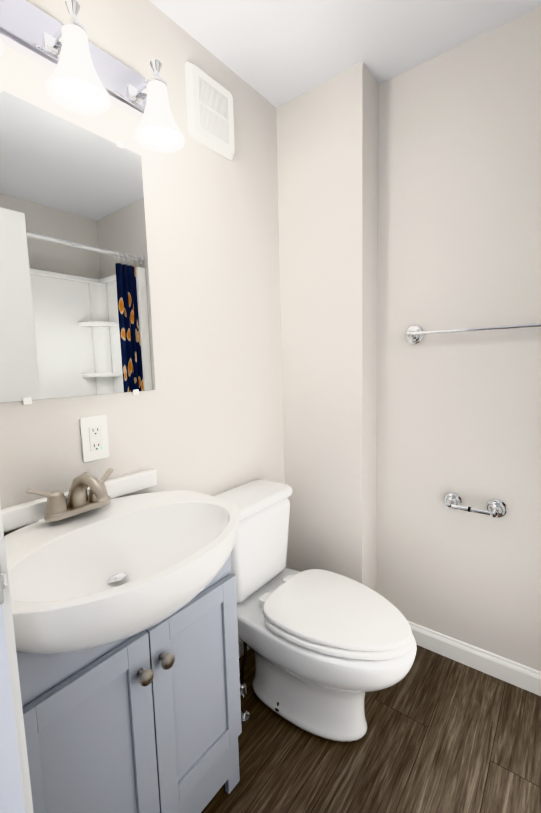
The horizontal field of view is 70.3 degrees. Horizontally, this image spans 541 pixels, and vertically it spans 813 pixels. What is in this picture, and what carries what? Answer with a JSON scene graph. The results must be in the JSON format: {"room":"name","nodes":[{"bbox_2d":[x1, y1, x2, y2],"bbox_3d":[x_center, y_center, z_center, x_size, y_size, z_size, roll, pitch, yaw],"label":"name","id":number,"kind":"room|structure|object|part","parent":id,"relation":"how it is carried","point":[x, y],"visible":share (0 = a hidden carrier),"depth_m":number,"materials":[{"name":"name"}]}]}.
{"room":"bathroom","nodes":[
{"label":"bathroom","id":0,"kind":"room"},
{"bbox_2d":[0,0,284,535],"bbox_3d":[-0.410,-0.063,1.238,0.100,2.278,1.385,3,8,38],"label":"wall","id":1,"kind":"structure","parent":0,"point":[205,417],"depth_m":1.29,"materials":[{"name":"white paint"}]},
{"bbox_2d":[0,84,155,404],"bbox_3d":[-0.504,-0.374,1.000,0.008,0.712,0.434,3,8,38],"label":"mirror","id":2,"kind":"object","parent":1,"relation":"attached to","point":[75,312],"visible":1,"depth_m":0.98,"materials":[{"name":"white mirror"}]},
{"bbox_2d":[0,0,184,152],"bbox_3d":[-0.459,-0.818,0.881,0.182,0.221,0.573,3,8,38],"label":"sconce","id":3,"kind":"object","parent":1,"relation":"attached to","point":[87,78],"visible":1,"depth_m":0.91,"materials":[{"name":"white glass"}]},
{"bbox_3d":[-0.573,-0.752,0.698,0.133,0.137,0.133,3,8,38],"label":"lamp shade","id":4,"kind":"part","parent":3,"relation":"part of","materials":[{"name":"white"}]},
{"bbox_3d":[-0.471,-0.868,0.884,0.131,0.065,0.054,3,8,38],"label":"arm","id":5,"kind":"part","parent":3,"relation":"part of"},
{"bbox_3d":[-0.520,-0.875,0.920,0.034,0.114,0.528,3,8,38],"label":"plate","id":6,"kind":"part","parent":3,"relation":"part of","materials":[{"name":"silver metal"}]},
{"bbox_3d":[-0.438,-0.775,0.871,0.133,0.137,0.133,3,8,38],"label":"lamp shade","id":7,"kind":"part","parent":3,"relation":"part of","materials":[{"name":"white glass"}]},
{"bbox_3d":[-0.337,-0.890,1.057,0.131,0.065,0.054,3,8,38],"label":"arm","id":8,"kind":"part","parent":3,"relation":"part of"},
{"bbox_3d":[-0.304,-0.798,1.044,0.133,0.137,0.133,3,8,38],"label":"lamp shade","id":9,"kind":"part","parent":3,"relation":"part of","materials":[{"name":"white glass"}]},
{"bbox_2d":[80,415,108,461],"bbox_3d":[-0.484,0.088,1.062,0.008,0.122,0.074,3,8,38],"label":"electrical outlet","id":10,"kind":"object","parent":1,"relation":"attached to","point":[94,437],"visible":1,"depth_m":1.06,"materials":[{"name":"white plastic"}]},
{"bbox_2d":[185,61,234,159],"bbox_3d":[-0.200,-1.021,1.336,0.018,0.236,0.222,3,8,38],"label":"air vent","id":11,"kind":"object","parent":1,"relation":"in","point":[210,119],"visible":1,"depth_m":1.31,"materials":[{"name":"white plastic"}]},
{"bbox_2d":[238,638,249,657],"bbox_3d":[-0.130,0.994,1.588,0.013,0.085,0.684,3,8,38],"label":"baseboard","id":12,"kind":"structure","parent":1,"relation":"attached to","point":[241,647],"depth_m":1.59,"materials":[{"name":"white"}]},
{"bbox_2d":[276,62,378,591],"bbox_3d":[0.324,-0.152,1.863,0.490,2.278,0.510,3,8,38],"label":"wall","id":13,"kind":"structure","parent":0,"point":[327,151],"depth_m":1.59,"materials":[{"name":"white paint"}]},
{"bbox_2d":[149,0,540,106],"bbox_3d":[0.456,-1.202,0.740,1.970,0.050,1.895,3,8,38],"label":"ceiling","id":14,"kind":"structure","parent":0,"point":[276,53],"depth_m":1.26,"materials":[{"name":"white paint"}]},
{"bbox_2d":[201,645,540,812],"bbox_3d":[0.011,1.196,0.347,1.970,0.050,3.550,3,8,38],"label":"floor","id":15,"kind":"structure","parent":0,"point":[443,734],"depth_m":1.18,"materials":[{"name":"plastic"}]},
{"bbox_2d":[1,468,241,812],"bbox_3d":[-0.334,0.636,0.899,0.495,0.958,0.561,3,8,38],"label":"bathroom vanity","id":16,"kind":"object","parent":15,"relation":"on","point":[124,615],"visible":0.98,"depth_m":0.83,"materials":[{"name":"grey"}]},
{"bbox_2d":[26,468,113,521],"bbox_3d":[-0.436,0.208,0.916,0.160,0.105,0.214,3,8,38],"label":"faucet","id":17,"kind":"object","parent":16,"relation":"on","point":[97,507],"depth_m":0.92,"materials":[{"name":"silver metal"}]},
{"bbox_3d":[-0.343,0.728,0.743,0.017,0.470,0.270,3,8,38],"label":"door","id":18,"kind":"part","parent":16,"relation":"part of","materials":[{"name":"grey wood"}]},
{"bbox_3d":[-0.261,0.558,0.796,0.033,0.033,0.033,3,8,38],"label":"knob","id":19,"kind":"part","parent":16,"relation":"part of","materials":[{"name":"silver metal"}]},
{"bbox_3d":[-0.228,0.553,0.839,0.033,0.033,0.033,3,8,38],"label":"knob","id":20,"kind":"part","parent":16,"relation":"part of","materials":[{"name":"silver metal"}]},
{"bbox_3d":[-0.176,0.700,0.958,0.017,0.470,0.270,3,8,38],"label":"door","id":21,"kind":"part","parent":16,"relation":"part of","materials":[{"name":"grey wood"}]},
{"bbox_2d":[213,480,416,741],"bbox_3d":[0.122,0.698,1.309,0.718,0.722,0.391,3,8,38],"label":"toilet","id":22,"kind":"object","parent":15,"relation":"on","point":[330,649],"visible":0.85,"depth_m":1.23,"materials":[{"name":"white ceramic"}]},
{"bbox_3d":[-0.086,0.345,1.437,0.200,0.038,0.372,3,8,38],"label":"lid","id":23,"kind":"part","parent":22,"relation":"part of","materials":[{"name":"white ceramic"}]},
{"bbox_3d":[-0.081,0.521,1.457,0.178,0.312,0.346,3,8,38],"label":"tank","id":24,"kind":"part","parent":22,"relation":"part of","materials":[{"name":"white ceramic"}]},
{"bbox_3d":[0.141,0.871,1.330,0.702,0.372,0.372,3,8,38],"label":"bowl","id":25,"kind":"part","parent":22,"relation":"part of","materials":[{"name":"white ceramic"}]},
{"bbox_3d":[0.227,0.677,1.237,0.454,0.020,0.366,3,8,38],"label":"seat","id":26,"kind":"part","parent":22,"relation":"part of","materials":[{"name":"white plastic"}]},
{"bbox_2d":[376,7,540,670],"bbox_3d":[1.149,-0.114,1.321,1.480,2.278,0.360,3,8,38],"label":"wall","id":27,"kind":"structure","parent":0,"point":[459,192],"depth_m":1.42,"materials":[{"name":"white paint"}]},
{"bbox_2d":[405,322,540,343],"bbox_3d":[0.721,-0.270,1.355,0.517,0.074,0.073,3,8,38],"label":"towel rail","id":28,"kind":"object","parent":27,"relation":"attached to","point":[414,334],"visible":1,"depth_m":1.38,"materials":[{"name":"silver metal"}]},
{"bbox_2d":[407,620,540,695],"bbox_3d":[0.800,0.980,1.497,0.817,0.085,0.013,3,8,38],"label":"baseboard","id":29,"kind":"structure","parent":27,"relation":"attached to","point":[524,677],"depth_m":1.49,"materials":[{"name":"white wood"}]},
{"bbox_2d":[443,492,507,517],"bbox_3d":[0.744,0.373,1.419,0.219,0.068,0.077,3,8,38],"label":"paper holder","id":30,"kind":"object","parent":27,"relation":"attached to","point":[495,508],"visible":1,"depth_m":1.40,"materials":[{"name":"silver metal"}]},
{"bbox_3d":[-0.589,0.014,0.582,0.425,2.278,0.120,3,8,38],"label":"wall","id":31,"kind":"structure","parent":0,"visible":0},
{"bbox_2d":[0,568,6,604],"bbox_3d":[-0.376,0.237,0.496,0.008,0.058,0.063,3,8,38],"label":"strike plate","id":32,"kind":"object","parent":31,"relation":"attached to","point":[3,581],"visible":1,"depth_m":0.51,"materials":[{"name":"silver metal"}]},
{"bbox_2d":[0,504,33,812],"bbox_3d":[-0.428,0.116,0.478,0.075,2.090,0.136,3,8,38],"label":"door frame","id":33,"kind":"structure","parent":31,"relation":"attached to","point":[11,796],"depth_m":0.53,"materials":[{"name":"white paint"}]}
]}

